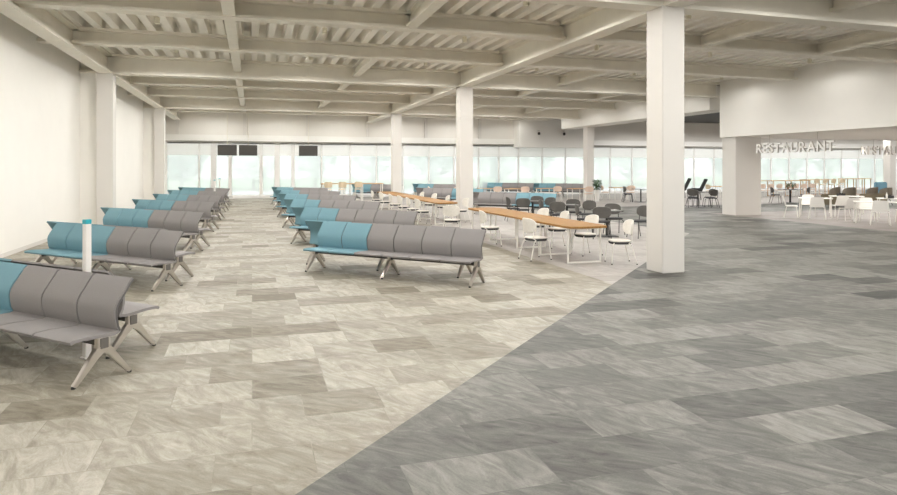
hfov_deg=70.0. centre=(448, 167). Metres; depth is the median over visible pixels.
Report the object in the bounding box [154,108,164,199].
column
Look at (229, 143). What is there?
window
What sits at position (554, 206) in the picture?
cafe chair
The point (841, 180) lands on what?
bar stool
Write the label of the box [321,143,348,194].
window
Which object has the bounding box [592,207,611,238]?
cafe chair
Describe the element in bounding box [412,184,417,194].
bench
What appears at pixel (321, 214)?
bench
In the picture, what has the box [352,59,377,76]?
ceiling beam
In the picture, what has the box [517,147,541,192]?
window
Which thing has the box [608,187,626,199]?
table
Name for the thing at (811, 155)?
roller blind
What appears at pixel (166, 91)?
ceiling beam
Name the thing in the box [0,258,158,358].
bench
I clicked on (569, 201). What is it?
cafe chair
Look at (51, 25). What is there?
ceiling beam
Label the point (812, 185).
cafe chair
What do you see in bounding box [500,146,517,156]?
roller blind
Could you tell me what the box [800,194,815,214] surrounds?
chair
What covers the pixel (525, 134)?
wall
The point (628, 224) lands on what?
cafe chair
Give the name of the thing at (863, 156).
roller blind
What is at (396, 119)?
column
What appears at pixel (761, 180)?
bar table
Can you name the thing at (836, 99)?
wall
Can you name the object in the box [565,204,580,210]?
cafe table
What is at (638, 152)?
roller blind
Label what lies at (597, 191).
potted plant
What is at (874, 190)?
armchair
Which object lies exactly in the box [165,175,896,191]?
ground
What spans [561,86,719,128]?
wall
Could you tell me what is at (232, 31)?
ceiling beam
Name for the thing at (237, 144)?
roller blind
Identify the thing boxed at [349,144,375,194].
window
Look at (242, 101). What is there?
ceiling beam
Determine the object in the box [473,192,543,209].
bench
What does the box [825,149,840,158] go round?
roller blind
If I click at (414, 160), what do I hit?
tree
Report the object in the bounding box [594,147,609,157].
roller blind
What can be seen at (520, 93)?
ceiling beam
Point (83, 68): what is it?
ceiling beam
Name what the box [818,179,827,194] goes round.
bar stool
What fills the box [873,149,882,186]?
window
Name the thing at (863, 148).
sign
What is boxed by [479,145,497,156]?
roller blind
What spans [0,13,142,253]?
wall
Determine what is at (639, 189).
cafe table
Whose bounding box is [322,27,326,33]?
recessed light
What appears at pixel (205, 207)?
bench
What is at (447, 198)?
cafe chair
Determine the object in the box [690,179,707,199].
lounge chair
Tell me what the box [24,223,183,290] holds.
bench
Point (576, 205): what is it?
cafe chair
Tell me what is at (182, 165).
tree
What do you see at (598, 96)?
ceiling beam
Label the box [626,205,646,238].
cafe chair
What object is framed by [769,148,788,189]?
window
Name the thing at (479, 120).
trim
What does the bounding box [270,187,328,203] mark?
bench
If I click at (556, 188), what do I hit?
cafe chair
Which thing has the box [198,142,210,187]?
window
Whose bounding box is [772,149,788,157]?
roller blind
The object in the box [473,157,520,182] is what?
tree
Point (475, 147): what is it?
roller blind
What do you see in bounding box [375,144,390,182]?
window
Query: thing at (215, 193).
bench
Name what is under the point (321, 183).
bar table
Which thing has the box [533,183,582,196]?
bench
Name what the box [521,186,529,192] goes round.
cafe chair
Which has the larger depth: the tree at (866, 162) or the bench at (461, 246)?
the tree at (866, 162)
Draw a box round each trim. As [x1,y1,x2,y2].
[80,73,95,223]
[143,108,153,199]
[165,134,896,148]
[176,112,178,133]
[229,188,896,198]
[243,113,245,134]
[306,115,307,135]
[366,116,368,136]
[424,118,427,137]
[478,119,480,138]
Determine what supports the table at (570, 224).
on the floor
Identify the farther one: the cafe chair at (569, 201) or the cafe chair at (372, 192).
the cafe chair at (372, 192)
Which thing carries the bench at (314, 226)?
on the floor
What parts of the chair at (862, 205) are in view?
backrest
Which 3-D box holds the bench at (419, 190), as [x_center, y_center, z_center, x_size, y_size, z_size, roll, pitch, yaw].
[-0.074,1.461,32.760,3.409,0.879,0.602,0,0,28]
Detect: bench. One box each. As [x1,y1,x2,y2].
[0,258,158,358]
[0,261,133,389]
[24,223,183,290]
[47,221,194,280]
[101,207,210,248]
[103,208,203,250]
[132,199,219,228]
[135,200,214,231]
[153,194,225,217]
[156,194,221,219]
[167,190,229,209]
[171,190,225,211]
[178,187,231,204]
[182,187,229,205]
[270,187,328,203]
[271,187,299,202]
[273,190,339,209]
[274,190,310,203]
[276,194,356,216]
[278,193,344,213]
[281,199,380,226]
[283,199,347,222]
[289,207,417,243]
[291,207,399,237]
[303,222,485,287]
[305,220,471,277]
[352,184,390,198]
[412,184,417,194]
[414,184,455,194]
[416,188,474,205]
[422,188,483,206]
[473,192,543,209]
[474,192,556,213]
[482,182,527,192]
[485,183,533,192]
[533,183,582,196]
[537,183,582,195]
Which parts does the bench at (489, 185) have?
backrest, backrest, backrest, backrest, backrest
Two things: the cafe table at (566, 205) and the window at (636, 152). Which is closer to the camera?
the cafe table at (566, 205)
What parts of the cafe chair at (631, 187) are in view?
backrest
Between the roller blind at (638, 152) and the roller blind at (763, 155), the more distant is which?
the roller blind at (763, 155)
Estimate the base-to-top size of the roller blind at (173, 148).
0.800 m
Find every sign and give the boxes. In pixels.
[756,132,834,152]
[861,140,896,154]
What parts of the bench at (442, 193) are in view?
backrest, backrest, backrest, backrest, backrest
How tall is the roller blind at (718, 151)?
0.800 m
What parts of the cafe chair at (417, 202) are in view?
backrest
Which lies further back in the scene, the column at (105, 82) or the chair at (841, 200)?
the chair at (841, 200)
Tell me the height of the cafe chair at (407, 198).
0.870 m
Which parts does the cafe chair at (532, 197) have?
backrest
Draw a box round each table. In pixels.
[321,183,383,200]
[377,191,457,223]
[468,207,606,263]
[503,188,521,192]
[530,200,544,212]
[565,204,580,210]
[566,188,584,200]
[591,209,623,236]
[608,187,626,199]
[638,189,643,201]
[690,191,705,206]
[761,180,809,196]
[777,189,803,202]
[798,197,832,217]
[799,179,834,194]
[828,195,864,214]
[838,178,871,194]
[853,201,896,222]
[876,197,896,216]
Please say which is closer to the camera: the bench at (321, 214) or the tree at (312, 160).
the bench at (321, 214)
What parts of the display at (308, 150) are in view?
drop rod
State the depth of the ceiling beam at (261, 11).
13.87 m
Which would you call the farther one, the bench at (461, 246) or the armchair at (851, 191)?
the armchair at (851, 191)
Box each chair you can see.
[371,190,381,205]
[378,192,391,209]
[388,194,401,210]
[397,195,409,208]
[406,197,420,221]
[412,192,424,209]
[414,199,431,224]
[423,193,437,213]
[436,195,451,218]
[442,205,460,227]
[457,198,470,223]
[479,210,501,245]
[493,186,501,191]
[505,197,519,220]
[516,198,529,212]
[518,218,551,261]
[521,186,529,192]
[525,208,552,243]
[531,196,543,210]
[538,200,553,213]
[545,197,555,212]
[546,211,568,248]
[549,202,564,226]
[553,186,561,200]
[566,199,582,217]
[571,214,602,255]
[574,204,584,234]
[577,200,595,220]
[584,186,593,200]
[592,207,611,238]
[603,203,624,234]
[605,219,637,264]
[622,187,632,201]
[625,185,635,199]
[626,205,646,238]
[684,178,690,197]
[685,188,699,205]
[687,189,698,207]
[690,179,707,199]
[704,184,715,196]
[704,190,719,207]
[761,184,766,195]
[764,184,774,196]
[769,187,781,202]
[772,184,783,196]
[782,196,797,216]
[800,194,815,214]
[805,183,815,194]
[808,197,826,218]
[832,196,850,216]
[837,198,860,220]
[856,198,877,221]
[870,200,890,224]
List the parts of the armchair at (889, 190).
backrest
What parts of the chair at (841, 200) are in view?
backrest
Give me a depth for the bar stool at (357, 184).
34.23 m
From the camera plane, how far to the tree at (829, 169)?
81.34 m
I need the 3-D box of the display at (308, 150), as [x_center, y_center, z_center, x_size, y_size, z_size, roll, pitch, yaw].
[-8.598,-2.130,39.248,1.120,2.780,0.094,0,0,-17]
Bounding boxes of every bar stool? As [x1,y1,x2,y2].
[324,182,331,190]
[338,182,346,194]
[354,182,361,199]
[810,179,819,195]
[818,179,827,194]
[827,179,835,190]
[836,179,844,187]
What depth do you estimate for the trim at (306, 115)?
40.98 m
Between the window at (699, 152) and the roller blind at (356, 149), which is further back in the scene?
the window at (699, 152)
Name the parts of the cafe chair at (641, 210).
seat, backrest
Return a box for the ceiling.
[58,0,896,122]
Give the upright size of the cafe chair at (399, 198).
0.870 m
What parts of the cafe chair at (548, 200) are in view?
backrest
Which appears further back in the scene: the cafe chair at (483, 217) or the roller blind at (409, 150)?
the roller blind at (409, 150)
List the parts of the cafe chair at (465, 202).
backrest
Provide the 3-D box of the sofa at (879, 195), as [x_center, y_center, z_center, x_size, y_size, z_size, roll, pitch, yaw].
[20.469,1.570,31.286,1.680,0.660,0.800,0,0,-17]
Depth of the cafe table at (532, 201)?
22.86 m
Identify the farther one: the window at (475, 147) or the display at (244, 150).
the window at (475, 147)
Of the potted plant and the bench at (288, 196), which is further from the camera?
the potted plant
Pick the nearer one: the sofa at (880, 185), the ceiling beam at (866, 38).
the ceiling beam at (866, 38)
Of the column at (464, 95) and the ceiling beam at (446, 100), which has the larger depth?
the ceiling beam at (446, 100)
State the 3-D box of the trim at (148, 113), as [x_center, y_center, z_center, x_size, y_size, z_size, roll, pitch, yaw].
[-14.619,-0.510,31.277,0.530,4.820,0.200,0,0,-17]
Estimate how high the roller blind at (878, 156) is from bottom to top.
0.800 m
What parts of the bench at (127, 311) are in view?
backrest, backrest, backrest, backrest, seat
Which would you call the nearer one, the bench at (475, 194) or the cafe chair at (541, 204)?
the cafe chair at (541, 204)
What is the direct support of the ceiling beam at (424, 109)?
attached to the ceiling
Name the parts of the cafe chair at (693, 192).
backrest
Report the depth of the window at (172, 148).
38.93 m
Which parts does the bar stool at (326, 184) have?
backrest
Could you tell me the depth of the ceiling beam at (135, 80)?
25.21 m
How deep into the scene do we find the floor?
5.89 m
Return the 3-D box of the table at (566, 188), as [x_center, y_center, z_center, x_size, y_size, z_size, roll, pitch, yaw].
[7.279,1.530,36.499,0.900,0.740,0.700,0,0,-17]
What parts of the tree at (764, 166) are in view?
crown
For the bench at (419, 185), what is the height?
0.879 m
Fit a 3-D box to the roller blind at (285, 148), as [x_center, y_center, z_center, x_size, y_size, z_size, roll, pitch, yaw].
[-10.350,-1.180,40.761,0.760,0.800,0.008,0,0,-17]
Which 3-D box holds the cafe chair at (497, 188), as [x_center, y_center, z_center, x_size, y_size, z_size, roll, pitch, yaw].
[2.764,1.465,36.114,0.496,0.870,0.526,0,0,0]
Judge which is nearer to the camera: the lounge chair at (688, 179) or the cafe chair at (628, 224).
the cafe chair at (628, 224)
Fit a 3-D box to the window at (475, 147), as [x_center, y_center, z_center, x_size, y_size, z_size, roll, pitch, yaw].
[1.199,0.080,44.366,1.825,3.360,0.160,0,0,-17]
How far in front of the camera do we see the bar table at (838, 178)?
45.36 m
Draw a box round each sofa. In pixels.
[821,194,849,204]
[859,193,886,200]
[866,182,886,192]
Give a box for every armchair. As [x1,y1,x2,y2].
[829,187,840,193]
[842,187,855,197]
[866,187,877,193]
[879,187,892,204]
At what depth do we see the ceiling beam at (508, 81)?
24.75 m
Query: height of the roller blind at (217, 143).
0.800 m
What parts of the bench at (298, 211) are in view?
backrest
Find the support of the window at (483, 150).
in the wall at (197, 123)
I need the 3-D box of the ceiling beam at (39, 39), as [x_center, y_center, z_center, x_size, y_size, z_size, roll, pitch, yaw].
[-9.819,-3.320,15.950,0.690,0.400,0.360,0,0,-17]
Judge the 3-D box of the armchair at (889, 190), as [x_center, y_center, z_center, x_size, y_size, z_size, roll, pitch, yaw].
[22.335,1.447,32.749,0.718,0.916,0.622,0,0,-11]
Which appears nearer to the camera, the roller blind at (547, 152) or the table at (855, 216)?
the table at (855, 216)
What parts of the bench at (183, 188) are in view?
backrest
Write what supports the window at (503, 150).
in the wall at (197, 123)
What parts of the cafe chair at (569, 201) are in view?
backrest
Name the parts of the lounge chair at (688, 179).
backrest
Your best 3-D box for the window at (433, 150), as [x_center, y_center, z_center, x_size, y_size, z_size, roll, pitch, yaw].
[-0.522,0.080,43.837,1.825,3.360,0.160,0,0,-17]
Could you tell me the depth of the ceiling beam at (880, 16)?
12.72 m
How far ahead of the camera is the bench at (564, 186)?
42.12 m
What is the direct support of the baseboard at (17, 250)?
attached to the wall at (40, 82)
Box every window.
[166,142,197,193]
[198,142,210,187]
[211,142,226,187]
[228,142,258,195]
[259,143,273,195]
[274,143,290,186]
[291,143,320,186]
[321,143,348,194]
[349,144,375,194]
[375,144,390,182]
[402,144,427,193]
[428,144,452,183]
[453,145,477,183]
[477,145,497,187]
[498,145,517,192]
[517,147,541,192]
[541,148,564,182]
[564,148,582,182]
[594,146,609,191]
[609,146,631,191]
[630,147,646,190]
[684,147,693,190]
[693,147,713,190]
[712,148,721,189]
[761,148,770,189]
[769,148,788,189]
[787,148,806,188]
[805,149,823,188]
[823,149,840,188]
[840,149,857,188]
[857,149,874,188]
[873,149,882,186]
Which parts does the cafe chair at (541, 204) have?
backrest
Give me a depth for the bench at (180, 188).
33.09 m
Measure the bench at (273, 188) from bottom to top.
0.879 m
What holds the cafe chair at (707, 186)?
on the floor
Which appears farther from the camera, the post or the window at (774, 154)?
the window at (774, 154)
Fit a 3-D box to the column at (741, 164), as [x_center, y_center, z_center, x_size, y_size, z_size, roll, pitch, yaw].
[11.975,0.320,26.157,1.250,3.160,0.780,0,0,-17]
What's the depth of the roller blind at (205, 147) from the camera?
39.35 m
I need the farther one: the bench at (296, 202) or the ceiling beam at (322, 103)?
the ceiling beam at (322, 103)
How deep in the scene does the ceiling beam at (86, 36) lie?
17.48 m
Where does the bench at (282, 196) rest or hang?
on the floor
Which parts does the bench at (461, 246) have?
seat, backrest, seat, backrest, seat, backrest, seat, backrest, seat, backrest, seat, backrest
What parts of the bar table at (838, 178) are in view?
leg frame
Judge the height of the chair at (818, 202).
0.827 m
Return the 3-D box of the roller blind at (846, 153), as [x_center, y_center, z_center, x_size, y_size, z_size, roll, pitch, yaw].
[34.157,-1.180,54.426,1.745,0.800,0.008,0,0,-17]
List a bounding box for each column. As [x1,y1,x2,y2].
[96,72,115,224]
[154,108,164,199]
[391,114,401,202]
[456,87,472,220]
[583,127,593,199]
[647,5,683,272]
[722,137,760,214]
[883,140,895,194]
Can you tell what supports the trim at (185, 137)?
attached to the wall at (197, 123)
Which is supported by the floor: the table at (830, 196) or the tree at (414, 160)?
the table at (830, 196)
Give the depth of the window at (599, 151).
47.45 m
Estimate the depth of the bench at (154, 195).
24.20 m
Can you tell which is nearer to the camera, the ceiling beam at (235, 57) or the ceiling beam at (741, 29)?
the ceiling beam at (741, 29)
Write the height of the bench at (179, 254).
0.879 m
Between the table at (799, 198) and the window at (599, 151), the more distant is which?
the window at (599, 151)
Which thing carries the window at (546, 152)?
in the wall at (197, 123)
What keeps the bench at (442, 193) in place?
on the floor
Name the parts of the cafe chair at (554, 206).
backrest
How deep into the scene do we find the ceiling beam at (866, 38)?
16.77 m
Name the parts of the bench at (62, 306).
seat, backrest, seat, backrest, seat, backrest, seat, backrest, edge trim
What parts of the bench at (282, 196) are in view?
backrest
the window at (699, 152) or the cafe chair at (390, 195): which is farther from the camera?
the window at (699, 152)
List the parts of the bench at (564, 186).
backrest, backrest, backrest, backrest, backrest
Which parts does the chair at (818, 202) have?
backrest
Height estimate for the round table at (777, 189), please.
0.745 m
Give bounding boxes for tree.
[165,142,208,186]
[222,155,282,189]
[290,156,338,187]
[351,156,390,182]
[407,156,455,183]
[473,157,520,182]
[519,157,556,182]
[578,157,620,182]
[611,158,646,178]
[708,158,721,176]
[761,158,786,183]
[775,158,813,182]
[810,159,848,182]
[850,159,882,182]
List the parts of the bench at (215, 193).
backrest, backrest, backrest, backrest, backrest, backrest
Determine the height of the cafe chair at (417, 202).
0.870 m
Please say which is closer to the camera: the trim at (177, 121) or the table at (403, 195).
the table at (403, 195)
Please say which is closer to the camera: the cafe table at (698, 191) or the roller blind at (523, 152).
the cafe table at (698, 191)
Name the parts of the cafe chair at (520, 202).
backrest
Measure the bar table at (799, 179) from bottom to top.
1.100 m
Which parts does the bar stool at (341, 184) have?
backrest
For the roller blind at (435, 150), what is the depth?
43.78 m
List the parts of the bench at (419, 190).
backrest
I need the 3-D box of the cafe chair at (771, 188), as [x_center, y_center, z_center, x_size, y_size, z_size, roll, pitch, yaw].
[17.661,1.465,34.602,0.526,0.870,0.496,0,0,12]
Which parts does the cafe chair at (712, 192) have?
backrest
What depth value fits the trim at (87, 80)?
19.71 m
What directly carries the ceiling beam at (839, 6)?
attached to the ceiling
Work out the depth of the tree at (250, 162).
55.75 m
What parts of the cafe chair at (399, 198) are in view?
backrest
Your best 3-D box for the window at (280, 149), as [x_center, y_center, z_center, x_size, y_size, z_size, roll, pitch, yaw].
[-10.509,0.080,40.771,1.120,3.360,0.160,0,0,-17]
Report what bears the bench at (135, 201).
on the floor
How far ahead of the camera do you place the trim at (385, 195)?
46.52 m
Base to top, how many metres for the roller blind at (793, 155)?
0.800 m
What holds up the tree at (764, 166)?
on the ground
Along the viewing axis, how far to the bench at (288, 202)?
21.39 m
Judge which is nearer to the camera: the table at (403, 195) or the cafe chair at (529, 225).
the cafe chair at (529, 225)
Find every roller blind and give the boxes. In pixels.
[167,142,197,154]
[200,142,210,154]
[216,142,226,154]
[232,143,258,155]
[263,143,273,155]
[280,143,290,155]
[295,143,320,155]
[322,144,348,155]
[351,144,375,155]
[377,144,390,155]
[404,145,427,156]
[430,145,452,156]
[455,145,477,156]
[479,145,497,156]
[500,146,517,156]
[519,147,541,156]
[543,148,564,156]
[566,148,582,156]
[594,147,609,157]
[611,147,630,157]
[633,147,646,157]
[684,148,693,157]
[695,148,713,157]
[715,148,721,157]
[761,148,770,157]
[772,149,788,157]
[790,149,806,158]
[808,149,823,158]
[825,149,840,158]
[842,149,857,158]
[859,150,874,158]
[876,150,882,158]
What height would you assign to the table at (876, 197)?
0.741 m
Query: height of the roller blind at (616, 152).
0.800 m
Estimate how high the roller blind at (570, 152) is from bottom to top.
0.800 m
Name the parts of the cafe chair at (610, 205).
backrest, seat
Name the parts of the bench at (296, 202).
backrest, backrest, backrest, backrest, backrest, backrest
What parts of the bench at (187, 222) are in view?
backrest, backrest, backrest, backrest, backrest, seat, backrest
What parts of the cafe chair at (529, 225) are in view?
backrest, seat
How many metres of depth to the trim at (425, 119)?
43.32 m
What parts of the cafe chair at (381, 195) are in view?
backrest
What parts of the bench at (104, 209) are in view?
backrest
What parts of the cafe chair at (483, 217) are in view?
backrest, seat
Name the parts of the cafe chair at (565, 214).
seat, backrest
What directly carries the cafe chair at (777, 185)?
on the floor
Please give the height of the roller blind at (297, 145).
0.800 m
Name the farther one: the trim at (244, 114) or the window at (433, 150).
the window at (433, 150)
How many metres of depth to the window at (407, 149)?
43.17 m
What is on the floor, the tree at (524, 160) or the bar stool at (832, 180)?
the bar stool at (832, 180)
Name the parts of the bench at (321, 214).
seat, backrest, backrest, backrest, backrest, backrest, backrest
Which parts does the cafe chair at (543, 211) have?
backrest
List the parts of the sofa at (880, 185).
backrest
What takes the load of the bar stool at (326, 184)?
on the floor
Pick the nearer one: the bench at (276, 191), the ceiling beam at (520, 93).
the ceiling beam at (520, 93)
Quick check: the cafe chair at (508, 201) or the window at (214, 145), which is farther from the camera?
the window at (214, 145)
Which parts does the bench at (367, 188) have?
backrest, backrest, backrest, backrest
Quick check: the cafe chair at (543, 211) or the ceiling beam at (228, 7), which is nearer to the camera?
the ceiling beam at (228, 7)
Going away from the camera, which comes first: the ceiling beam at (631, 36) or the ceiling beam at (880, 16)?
the ceiling beam at (880, 16)
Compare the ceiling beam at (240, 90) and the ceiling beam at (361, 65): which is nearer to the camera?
the ceiling beam at (361, 65)
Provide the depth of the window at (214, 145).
39.47 m
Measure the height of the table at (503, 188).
0.740 m
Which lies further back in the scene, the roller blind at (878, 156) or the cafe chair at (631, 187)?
the roller blind at (878, 156)
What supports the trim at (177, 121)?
attached to the wall at (197, 123)
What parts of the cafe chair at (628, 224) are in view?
seat, backrest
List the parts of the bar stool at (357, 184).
backrest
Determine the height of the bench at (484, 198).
0.879 m
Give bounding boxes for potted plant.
[592,179,601,200]
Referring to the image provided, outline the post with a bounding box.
[79,219,91,359]
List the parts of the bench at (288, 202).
backrest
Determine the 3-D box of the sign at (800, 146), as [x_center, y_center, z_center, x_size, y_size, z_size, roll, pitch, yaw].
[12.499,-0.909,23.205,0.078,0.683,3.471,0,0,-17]
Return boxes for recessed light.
[154,16,159,23]
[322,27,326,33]
[462,36,466,42]
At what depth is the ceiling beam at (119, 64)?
21.36 m
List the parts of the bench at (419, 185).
backrest, backrest, backrest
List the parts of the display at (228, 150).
drop rod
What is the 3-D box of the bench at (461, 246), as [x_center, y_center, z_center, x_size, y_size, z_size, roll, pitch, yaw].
[-1.016,1.461,11.168,3.409,0.879,0.602,0,0,28]
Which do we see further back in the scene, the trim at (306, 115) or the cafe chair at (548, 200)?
the trim at (306, 115)
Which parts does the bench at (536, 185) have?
backrest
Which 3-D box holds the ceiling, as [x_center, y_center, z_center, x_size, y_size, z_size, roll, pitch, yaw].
[22.638,-3.700,16.470,63.050,0.360,66.200,0,0,-17]
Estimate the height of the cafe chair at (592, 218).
0.870 m
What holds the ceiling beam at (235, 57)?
attached to the ceiling
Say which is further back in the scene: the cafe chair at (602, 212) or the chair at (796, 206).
the chair at (796, 206)
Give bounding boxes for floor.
[0,190,896,494]
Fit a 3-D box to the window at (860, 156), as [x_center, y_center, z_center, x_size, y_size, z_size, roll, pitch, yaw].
[35.876,0.080,55.013,1.875,3.360,0.160,0,0,-17]
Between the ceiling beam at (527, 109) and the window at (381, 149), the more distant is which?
the window at (381, 149)
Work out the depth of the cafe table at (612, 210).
17.80 m
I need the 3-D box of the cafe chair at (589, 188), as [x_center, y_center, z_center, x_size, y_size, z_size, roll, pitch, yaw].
[7.891,1.465,36.013,0.496,0.870,0.526,0,0,0]
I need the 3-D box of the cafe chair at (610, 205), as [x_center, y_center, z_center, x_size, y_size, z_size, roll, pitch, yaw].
[4.763,1.465,18.403,0.496,0.870,0.526,0,0,-6]
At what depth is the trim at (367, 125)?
42.15 m
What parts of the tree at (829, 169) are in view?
crown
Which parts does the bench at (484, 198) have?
backrest, backrest, backrest, backrest, backrest, backrest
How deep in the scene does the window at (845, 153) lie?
54.33 m
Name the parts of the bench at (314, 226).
backrest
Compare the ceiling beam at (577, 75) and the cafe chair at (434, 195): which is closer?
the ceiling beam at (577, 75)
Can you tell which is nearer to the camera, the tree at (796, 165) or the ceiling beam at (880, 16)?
the ceiling beam at (880, 16)
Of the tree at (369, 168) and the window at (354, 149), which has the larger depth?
the tree at (369, 168)
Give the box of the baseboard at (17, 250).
[0,208,134,257]
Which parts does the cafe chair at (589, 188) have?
backrest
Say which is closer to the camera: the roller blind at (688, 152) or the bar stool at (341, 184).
the bar stool at (341, 184)
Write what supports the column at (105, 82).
on the floor
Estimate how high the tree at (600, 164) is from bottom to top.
9.057 m
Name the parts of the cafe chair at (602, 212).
backrest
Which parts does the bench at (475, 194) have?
backrest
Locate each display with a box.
[218,113,236,155]
[239,145,256,155]
[299,115,317,155]
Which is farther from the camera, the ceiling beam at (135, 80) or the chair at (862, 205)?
the ceiling beam at (135, 80)
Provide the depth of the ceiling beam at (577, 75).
23.07 m
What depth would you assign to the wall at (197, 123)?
42.25 m
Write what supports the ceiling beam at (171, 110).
attached to the ceiling
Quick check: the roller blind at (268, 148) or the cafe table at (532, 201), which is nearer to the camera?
the cafe table at (532, 201)
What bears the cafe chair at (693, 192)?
on the floor
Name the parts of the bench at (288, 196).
backrest, backrest, backrest, backrest, backrest, backrest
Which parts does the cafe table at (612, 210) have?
plate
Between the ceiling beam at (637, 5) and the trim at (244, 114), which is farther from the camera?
the trim at (244, 114)
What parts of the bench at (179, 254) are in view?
backrest, backrest, seat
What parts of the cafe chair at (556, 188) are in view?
backrest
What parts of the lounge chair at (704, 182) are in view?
backrest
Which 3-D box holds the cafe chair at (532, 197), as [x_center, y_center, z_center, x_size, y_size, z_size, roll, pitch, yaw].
[3.280,1.465,23.471,0.496,0.870,0.526,0,0,-6]
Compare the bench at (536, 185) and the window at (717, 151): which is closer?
the bench at (536, 185)
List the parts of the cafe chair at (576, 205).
backrest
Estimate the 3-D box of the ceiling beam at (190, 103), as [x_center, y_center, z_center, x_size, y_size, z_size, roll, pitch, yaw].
[-8.604,-3.220,33.082,11.570,0.600,0.400,0,0,-17]
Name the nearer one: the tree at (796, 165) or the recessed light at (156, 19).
the recessed light at (156, 19)
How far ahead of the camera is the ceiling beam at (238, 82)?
23.58 m
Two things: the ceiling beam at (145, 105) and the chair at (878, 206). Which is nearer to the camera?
the chair at (878, 206)
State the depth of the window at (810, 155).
53.20 m
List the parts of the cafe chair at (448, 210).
backrest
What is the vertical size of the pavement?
0.080 m
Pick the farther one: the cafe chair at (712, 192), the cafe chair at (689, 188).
the cafe chair at (689, 188)
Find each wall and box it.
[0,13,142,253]
[165,112,896,144]
[513,118,582,147]
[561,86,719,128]
[720,60,896,140]
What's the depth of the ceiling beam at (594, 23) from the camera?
16.46 m
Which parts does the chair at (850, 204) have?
backrest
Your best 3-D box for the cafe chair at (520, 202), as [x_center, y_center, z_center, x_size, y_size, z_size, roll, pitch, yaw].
[2.580,1.465,22.160,0.496,0.870,0.526,0,0,6]
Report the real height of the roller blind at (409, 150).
0.800 m
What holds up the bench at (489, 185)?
on the floor
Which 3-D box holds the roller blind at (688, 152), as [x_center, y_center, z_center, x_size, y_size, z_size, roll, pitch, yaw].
[18.241,-1.180,49.540,1.745,0.800,0.008,0,0,-17]
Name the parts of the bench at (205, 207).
backrest, backrest, backrest, backrest, backrest, backrest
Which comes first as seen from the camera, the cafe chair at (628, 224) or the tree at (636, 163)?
the cafe chair at (628, 224)
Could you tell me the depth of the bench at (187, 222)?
15.20 m
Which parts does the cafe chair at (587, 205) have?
backrest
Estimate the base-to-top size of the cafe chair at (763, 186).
0.870 m
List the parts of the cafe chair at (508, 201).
backrest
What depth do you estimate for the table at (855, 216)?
22.16 m
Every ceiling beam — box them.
[0,0,180,119]
[14,0,566,41]
[36,37,49,43]
[71,27,503,65]
[79,62,95,72]
[107,54,460,87]
[130,76,432,94]
[143,101,153,107]
[147,86,409,103]
[160,96,391,113]
[170,109,378,116]
[220,0,234,15]
[224,20,238,49]
[230,53,241,71]
[235,80,242,85]
[237,88,243,96]
[239,99,244,105]
[318,101,329,107]
[337,84,349,89]
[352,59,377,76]
[365,0,700,123]
[390,115,549,120]
[398,104,579,118]
[406,0,448,27]
[425,96,615,109]
[448,89,646,101]
[471,73,718,97]
[514,0,663,11]
[518,91,537,95]
[524,54,797,80]
[524,107,553,113]
[558,70,612,85]
[587,27,896,62]
[596,94,619,98]
[646,76,710,88]
[684,0,896,31]
[699,20,794,46]
[815,30,896,54]
[829,0,885,12]
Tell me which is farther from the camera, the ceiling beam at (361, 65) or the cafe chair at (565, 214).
the ceiling beam at (361, 65)
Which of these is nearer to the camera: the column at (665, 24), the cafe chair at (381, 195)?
the column at (665, 24)
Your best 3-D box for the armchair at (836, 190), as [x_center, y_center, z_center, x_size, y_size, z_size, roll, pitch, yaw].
[20.250,1.447,33.654,0.718,0.916,0.622,0,0,-29]
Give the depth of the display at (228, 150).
37.86 m
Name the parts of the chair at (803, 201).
backrest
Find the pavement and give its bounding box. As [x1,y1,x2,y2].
[165,184,896,194]
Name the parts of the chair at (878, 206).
backrest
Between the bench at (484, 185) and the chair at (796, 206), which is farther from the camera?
the bench at (484, 185)
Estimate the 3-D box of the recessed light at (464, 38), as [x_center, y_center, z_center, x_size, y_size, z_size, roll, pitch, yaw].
[0.428,-3.480,17.005,0.124,0.280,0.124,0,0,-17]
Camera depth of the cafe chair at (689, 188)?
32.13 m
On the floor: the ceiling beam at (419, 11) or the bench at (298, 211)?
the bench at (298, 211)
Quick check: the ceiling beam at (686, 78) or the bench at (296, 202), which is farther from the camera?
the ceiling beam at (686, 78)
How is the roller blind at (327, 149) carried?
attached to the window at (327, 149)
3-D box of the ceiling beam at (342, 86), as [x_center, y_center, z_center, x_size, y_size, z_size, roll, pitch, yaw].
[-3.819,-3.335,24.090,0.240,0.370,3.960,0,0,-17]
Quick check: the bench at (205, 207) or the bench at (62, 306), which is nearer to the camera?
the bench at (62, 306)
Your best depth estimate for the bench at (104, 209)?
15.46 m
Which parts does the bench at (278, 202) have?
backrest, backrest, backrest, backrest, backrest, backrest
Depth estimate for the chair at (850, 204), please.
23.06 m
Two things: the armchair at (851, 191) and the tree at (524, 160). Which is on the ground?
the tree at (524, 160)
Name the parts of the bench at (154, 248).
seat, backrest, seat, backrest, seat, backrest, seat, backrest, seat, backrest, seat, backrest, edge trim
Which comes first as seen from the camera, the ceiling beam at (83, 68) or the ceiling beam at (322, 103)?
the ceiling beam at (83, 68)
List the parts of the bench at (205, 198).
backrest, backrest, backrest, backrest, backrest, backrest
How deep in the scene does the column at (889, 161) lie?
45.04 m
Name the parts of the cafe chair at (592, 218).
seat, backrest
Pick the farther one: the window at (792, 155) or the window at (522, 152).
the window at (792, 155)

